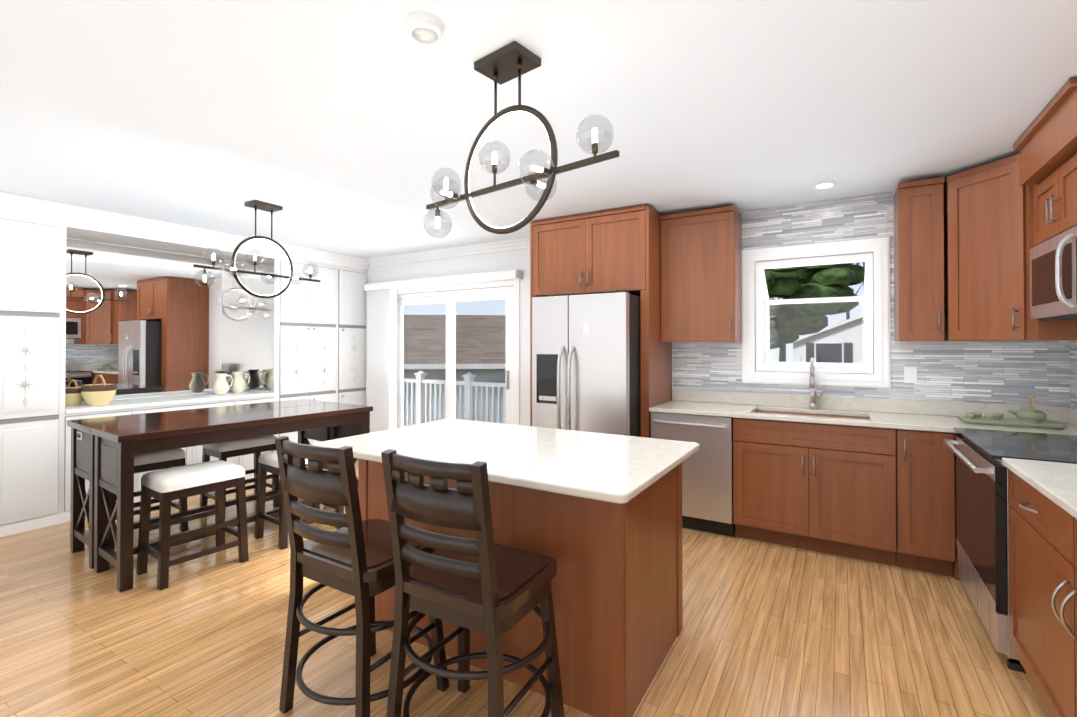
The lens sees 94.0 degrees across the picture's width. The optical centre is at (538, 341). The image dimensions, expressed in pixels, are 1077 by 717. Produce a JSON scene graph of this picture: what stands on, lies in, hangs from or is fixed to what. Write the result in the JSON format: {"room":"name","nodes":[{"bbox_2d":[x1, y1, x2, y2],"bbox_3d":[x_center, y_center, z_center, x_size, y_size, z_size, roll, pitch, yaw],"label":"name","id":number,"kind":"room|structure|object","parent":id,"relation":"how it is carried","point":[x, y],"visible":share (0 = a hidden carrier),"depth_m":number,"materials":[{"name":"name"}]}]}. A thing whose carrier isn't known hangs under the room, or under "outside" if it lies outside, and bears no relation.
{"room":"kitchen","nodes":[
{"label":"kitchen","id":0,"kind":"room"},
{"bbox_2d":[404,370,504,425],"bbox_3d":[-1.266,1.113,7.071,4.850,1.305,1.628,0,-1,31],"label":"railing","id":1,"kind":"object","parent":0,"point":[420,399],"depth_m":7.94,"materials":[{"name":"white wood"}]},
{"bbox_2d":[0,460,1050,716],"bbox_3d":[-1.288,1.450,2.438,7.500,0.060,6.330,0,-1,31],"label":"floor","id":2,"kind":"structure","parent":0,"point":[772,630],"depth_m":2.37,"materials":[{"name":"brown wood"}]},
{"bbox_2d":[110,448,188,549],"bbox_3d":[-2.947,1.117,3.719,0.376,0.627,0.486,0,-1,35],"label":"stool","id":3,"kind":"object","parent":2,"relation":"on","point":[152,461],"visible":0.17,"depth_m":3.69,"materials":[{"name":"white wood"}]},
{"bbox_2d":[0,192,369,536],"bbox_3d":[-4.015,0.173,4.096,0.663,2.518,6.022,0,-1,31],"label":"built-in cabinet","id":4,"kind":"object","parent":2,"relation":"on","point":[136,313],"depth_m":4.78,"materials":[{"name":"white"}]},
{"bbox_2d":[65,379,84,405],"bbox_3d":[-3.974,0.431,4.285,0.206,0.222,0.206,0,-1,31],"label":"basket","id":5,"kind":"object","parent":4,"relation":"on","point":[73,396],"visible":0.71,"depth_m":4.23,"materials":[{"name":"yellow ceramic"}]},
{"bbox_2d":[80,375,116,405],"bbox_3d":[-3.758,0.412,4.295,0.242,0.261,0.242,0,-1,31],"label":"basket","id":6,"kind":"object","parent":4,"relation":"on","point":[100,394],"visible":1,"depth_m":4.23,"materials":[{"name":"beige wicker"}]},
{"bbox_2d":[212,373,232,393],"bbox_3d":[-3.327,0.443,5.299,0.156,0.214,0.200,0,-1,31],"label":"pitcher","id":7,"kind":"object","parent":4,"relation":"on","point":[221,385],"visible":1,"depth_m":5.24,"materials":[{"name":"beige ceramic"}]},
{"bbox_2d":[230,371,249,392],"bbox_3d":[-3.269,0.440,5.511,0.163,0.223,0.209,0,-1,31],"label":"pitcher","id":8,"kind":"object","parent":4,"relation":"on","point":[239,384],"visible":1,"depth_m":5.45,"materials":[{"name":"beige ceramic"}]},
{"bbox_2d":[136,460,248,589],"bbox_3d":[-2.178,1.113,3.179,0.376,0.627,0.486,0,-1,35],"label":"stool","id":9,"kind":"object","parent":2,"relation":"on","point":[165,487],"visible":1,"depth_m":3.08,"materials":[{"name":"brown wood"}]},
{"bbox_2d":[67,399,335,568],"bbox_3d":[-2.517,0.986,3.968,0.518,0.890,1.700,0,-1,35],"label":"table","id":10,"kind":"object","parent":2,"relation":"on","point":[82,461],"visible":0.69,"depth_m":3.41,"materials":[{"name":"brown wood"}]},
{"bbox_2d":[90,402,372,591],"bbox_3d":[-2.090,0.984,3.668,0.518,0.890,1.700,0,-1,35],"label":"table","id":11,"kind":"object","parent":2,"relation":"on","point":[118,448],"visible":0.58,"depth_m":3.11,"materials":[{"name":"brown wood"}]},
{"bbox_2d":[199,435,279,509],"bbox_3d":[-2.544,1.122,4.292,0.376,0.627,0.486,0,-1,35],"label":"stool","id":12,"kind":"object","parent":2,"relation":"on","point":[224,451],"visible":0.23,"depth_m":4.20,"materials":[{"name":"brown wood"}]},
{"bbox_2d":[255,444,343,549],"bbox_3d":[-1.775,1.117,3.751,0.376,0.627,0.486,0,-1,35],"label":"stool","id":13,"kind":"object","parent":2,"relation":"on","point":[268,461],"visible":0.23,"depth_m":3.63,"materials":[{"name":"brown wood"}]},
{"bbox_2d":[275,436,448,716],"bbox_3d":[-0.686,0.889,1.988,0.517,1.060,0.544,0,-1,31],"label":"bar stool","id":14,"kind":"object","parent":2,"relation":"on","point":[353,556],"visible":0.75,"depth_m":1.80,"materials":[{"name":"brown wood"}]},
{"bbox_2d":[381,449,564,716],"bbox_3d":[-0.218,0.887,1.758,0.517,1.060,0.543,0,-1,31],"label":"bar stool","id":15,"kind":"object","parent":2,"relation":"on","point":[487,586],"visible":1,"depth_m":1.60,"materials":[{"name":"brown wood"}]},
{"bbox_2d":[358,459,682,716],"bbox_3d":[-0.105,0.988,2.539,1.457,0.864,0.781,0,-1,31],"label":"kitchen island","id":16,"kind":"object","parent":2,"relation":"on","point":[617,593],"visible":0.35,"depth_m":1.99,"materials":[{"name":"brown wood"}]},
{"bbox_2d":[312,418,699,503],"bbox_3d":[-0.166,0.538,2.577,1.705,0.035,1.065,0,-1,31],"label":"island countertop","id":17,"kind":"structure","parent":16,"relation":"on","point":[618,469],"depth_m":2.35,"materials":[{"name":"stone"}]},
{"bbox_2d":[532,290,640,436],"bbox_3d":[0.498,0.524,4.276,0.825,1.820,0.950,0,-1,31],"label":"fridge","id":18,"kind":"object","parent":2,"relation":"on","point":[586,362],"visible":0.65,"depth_m":3.91,"materials":[{"name":"silver metal"}]},
{"bbox_2d":[651,412,734,536],"bbox_3d":[1.278,0.992,4.012,0.600,0.880,0.661,0,-1,31],"label":"dishwasher","id":19,"kind":"object","parent":2,"relation":"on","point":[707,486],"visible":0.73,"depth_m":3.72,"materials":[{"name":"silver metal"}]},
{"bbox_2d":[733,411,912,568],"bbox_3d":[2.000,0.987,3.615,1.030,0.884,0.615,0,-1,31],"label":"base cabinet","id":20,"kind":"object","parent":2,"relation":"on","point":[887,496],"depth_m":3.33,"materials":[{"name":"brown wood"}]},
{"bbox_2d":[913,430,959,579],"bbox_3d":[2.479,0.985,3.326,0.347,0.884,0.615,0,-1,31],"label":"base cabinet","id":21,"kind":"object","parent":2,"relation":"on","point":[934,463],"depth_m":3.03,"materials":[{"name":"brown wood"}]},
{"bbox_2d":[649,357,1076,432],"bbox_3d":[2.105,0.429,3.543,2.518,0.628,0.636,0,-1,31],"label":"countertop","id":22,"kind":"structure","parent":21,"relation":"on","point":[922,415],"depth_m":3.61,"materials":[{"name":"stone"}]},
{"bbox_2d":[754,410,868,417],"bbox_3d":[1.954,0.644,3.635,0.764,0.199,0.424,0,-1,31],"label":"sink","id":23,"kind":"object","parent":22,"relation":"in","point":[789,411],"depth_m":3.77,"materials":[{"name":"silver metal"}]},
{"bbox_2d":[809,357,824,408],"bbox_3d":[2.080,0.315,3.754,0.108,0.397,0.215,0,-1,31],"label":"faucet","id":24,"kind":"object","parent":22,"relation":"on","point":[816,401],"depth_m":3.82,"materials":[{"name":"silver metal"}]},
{"bbox_2d":[958,395,1067,428],"bbox_3d":[2.898,0.416,3.090,0.470,0.184,0.250,0,-1,31],"label":"tea set","id":25,"kind":"object","parent":22,"relation":"on","point":[1030,417],"visible":1,"depth_m":3.03,"materials":[{"name":"green ceramic"}]},
{"bbox_2d":[942,427,1076,673],"bbox_3d":[2.476,0.867,2.423,0.718,1.105,0.879,0,-1,31],"label":"range","id":26,"kind":"object","parent":2,"relation":"on","point":[982,540],"visible":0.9,"depth_m":2.37,"materials":[{"name":"silver metal"}]},
{"bbox_2d":[1008,469,1060,716],"bbox_3d":[2.091,0.972,1.674,0.615,0.884,0.784,0,-1,31],"label":"base cabinet","id":27,"kind":"object","parent":2,"relation":"on","point":[1032,517],"depth_m":1.89,"materials":[{"name":"brown wood"}]},
{"bbox_2d":[1057,505,1076,716],"bbox_3d":[1.698,0.967,1.023,0.615,0.884,0.988,0,-1,31],"label":"base cabinet","id":28,"kind":"object","parent":2,"relation":"on","point":[1066,523],"depth_m":1.59,"materials":[{"name":"brown wood"}]},
{"bbox_2d":[993,429,1076,518],"bbox_3d":[1.853,0.461,1.306,0.636,0.130,1.666,0,-1,31],"label":"countertop","id":29,"kind":"structure","parent":28,"relation":"on","point":[1055,483],"depth_m":1.86,"materials":[{"name":"stone"}]},
{"bbox_2d":[0,0,1076,258],"bbox_3d":[-1.288,-1.140,2.458,7.500,0.080,6.330,0,-1,31],"label":"ceiling","id":30,"kind":"structure","parent":0,"point":[346,126],"depth_m":2.32,"materials":[{"name":"white paint"}]},
{"bbox_2d":[193,200,319,298],"bbox_3d":[-2.178,-0.715,3.980,0.298,0.746,1.000,0,-1,31],"label":"pendant light","id":31,"kind":"object","parent":30,"relation":"hanging from","point":[262,205],"visible":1,"depth_m":3.92,"materials":[{"name":"brown metal"}]},
{"bbox_2d":[406,12,443,43],"bbox_3d":[-0.395,-1.086,1.750,0.132,0.040,0.132,0,-1,31],"label":"smoke detector","id":32,"kind":"object","parent":30,"relation":"attached to","point":[425,27],"visible":1,"depth_m":1.72,"materials":[{"name":"white plastic"}]},
{"bbox_2d":[423,41,618,237],"bbox_3d":[-0.135,-0.764,1.946,0.991,0.680,0.313,0,-1,31],"label":"pendant light","id":33,"kind":"object","parent":30,"relation":"hanging from","point":[508,62],"visible":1,"depth_m":1.94,"materials":[{"name":"brown metal"}]},
{"bbox_2d":[812,183,836,189],"bbox_3d":[2.002,-1.090,3.514,0.156,0.002,0.156,0,-1,31],"label":"recessed light","id":34,"kind":"object","parent":30,"relation":"in","point":[823,186],"visible":1,"depth_m":3.52,"materials":[{"name":"white plastic"}]},
{"bbox_2d":[367,185,1065,425],"bbox_3d":[0.307,0.180,5.089,7.500,2.520,0.140,0,-1,31],"label":"wall","id":35,"kind":"structure","parent":0,"point":[519,259],"depth_m":5.44,"materials":[{"name":"white paint"}]},
{"bbox_2d":[364,270,522,432],"bbox_3d":[-1.190,0.338,5.835,2.325,2.155,0.122,0,-1,31],"label":"blind valance","id":36,"kind":"object","parent":35,"relation":"attached to","point":[381,387],"visible":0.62,"depth_m":6.22,"materials":[{"name":"white plastic"}]},
{"bbox_2d":[367,237,529,266],"bbox_3d":[-0.978,-1.024,5.751,2.825,0.100,0.070,0,-1,31],"label":"crown molding","id":37,"kind":"structure","parent":35,"relation":"attached to","point":[497,246],"depth_m":5.74,"materials":[{"name":"white wood"}]},
{"bbox_2d":[397,286,512,427],"bbox_3d":[-1.032,0.428,5.877,1.862,2.036,0.112,0,-1,31],"label":"door","id":38,"kind":"structure","parent":35,"relation":"in","point":[450,299],"depth_m":5.85,"materials":[{"name":"white plastic"}]},
{"bbox_2d":[397,279,519,424],"bbox_3d":[-1.062,0.388,5.828,2.020,2.115,0.028,0,-1,31],"label":"door frame","id":39,"kind":"structure","parent":35,"relation":"attached to","point":[515,284],"depth_m":5.33,"materials":[{"name":"white wood"}]},
{"bbox_2d":[530,205,671,437],"bbox_3d":[0.548,0.181,4.470,1.096,2.508,0.664,0,-1,31],"label":"upper cabinet","id":40,"kind":"object","parent":35,"relation":"attached to","point":[609,251],"visible":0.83,"depth_m":4.15,"materials":[{"name":"brown wood"}]},
{"bbox_2d":[660,206,741,341],"bbox_3d":[1.344,-0.523,4.164,0.584,1.052,0.372,0,-1,31],"label":"upper cabinet","id":41,"kind":"object","parent":35,"relation":"attached to","point":[701,275],"visible":1,"depth_m":4.03,"materials":[{"name":"brown wood"}]},
{"bbox_2d":[742,237,890,387],"bbox_3d":[2.264,-0.207,4.144,1.010,1.100,0.601,0,-1,31],"label":"garden window","id":42,"kind":"structure","parent":35,"relation":"in","point":[763,302],"depth_m":3.93,"materials":[{"name":"white plastic"}]},
{"bbox_2d":[672,191,1069,406],"bbox_3d":[2.272,-0.337,3.823,2.521,1.504,0.002,0,-1,31],"label":"wall tile","id":43,"kind":"structure","parent":35,"relation":"attached to","point":[1010,372],"depth_m":3.65,"materials":[{"name":"grey tile"}]},
{"bbox_2d":[904,367,916,382],"bbox_3d":[2.653,0.236,3.581,0.075,0.115,0.009,0,-1,31],"label":"switch plate","id":44,"kind":"object","parent":43,"relation":"attached to","point":[910,374],"visible":1,"depth_m":3.58,"materials":[{"name":"white plastic"}]},
{"bbox_2d":[894,177,943,341],"bbox_3d":[2.582,-0.529,3.416,0.241,1.052,0.372,0,-1,31],"label":"upper cabinet","id":45,"kind":"object","parent":35,"relation":"attached to","point":[918,260],"visible":1,"depth_m":3.30,"materials":[{"name":"brown wood"}]},
{"bbox_2d":[943,154,1076,340],"bbox_3d":[2.901,-0.532,3.061,0.648,1.052,0.652,0,-1,31],"label":"upper cabinet","id":46,"kind":"object","parent":35,"relation":"attached to","point":[988,226],"visible":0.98,"depth_m":2.98,"materials":[{"name":"brown wood"}]},
{"bbox_3d":[1.815,0.144,0.487,0.140,2.520,6.180,0,-1,31],"label":"wall","id":47,"kind":"structure","parent":0,"visible":0},
{"bbox_2d":[1017,77,1076,246],"bbox_3d":[2.610,-0.807,2.327,0.385,0.581,0.780,0,-1,31],"label":"upper cabinet","id":48,"kind":"object","parent":47,"relation":"attached to","point":[1045,143],"depth_m":2.39,"materials":[{"name":"brown wood"}]},
{"bbox_2d":[1030,225,1076,320],"bbox_3d":[2.604,-0.311,2.338,0.411,0.390,0.754,0,-1,31],"label":"microwave","id":49,"kind":"object","parent":48,"relation":"attached to","point":[1053,278],"visible":1,"depth_m":2.41,"materials":[{"name":"silver metal"}]},
{"bbox_2d":[1070,341,1076,407],"bbox_3d":[2.523,0.182,1.797,0.002,0.434,3.196,0,-1,31],"label":"wall tiles","id":50,"kind":"structure","parent":47,"relation":"attached to","point":[1073,374],"depth_m":3.12,"materials":[{"name":"grey tile"}]},
{"label":"outside","id":51,"kind":"structure","parent":0,"visible":0},
{"bbox_3d":[13.649,3.000,32.092,70.000,1.500,59.800,0,-1,31],"label":"ground","id":52,"kind":"structure","parent":51,"visible":0},
{"bbox_2d":[404,315,505,425],"bbox_3d":[-3.952,1.352,15.022,11.700,4.330,7.780,0,0,-7],"label":"house","id":53,"kind":"structure","parent":52,"relation":"on","point":[476,323],"depth_m":12.21,"materials":[{"name":"brown wood siding"}]},
{"bbox_2d":[764,262,864,361],"bbox_3d":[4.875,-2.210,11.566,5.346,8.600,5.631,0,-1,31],"label":"pine tree","id":54,"kind":"object","parent":52,"relation":"on","point":[823,281],"depth_m":10.17,"materials":[{"name":"green plant"}]},
{"bbox_2d":[786,314,863,362],"bbox_3d":[18.193,0.178,26.098,8.800,3.850,9.600,0,-1,31],"label":"house","id":55,"kind":"structure","parent":52,"relation":"on","point":[834,352],"depth_m":23.41,"materials":[{"name":"white"}]}
]}

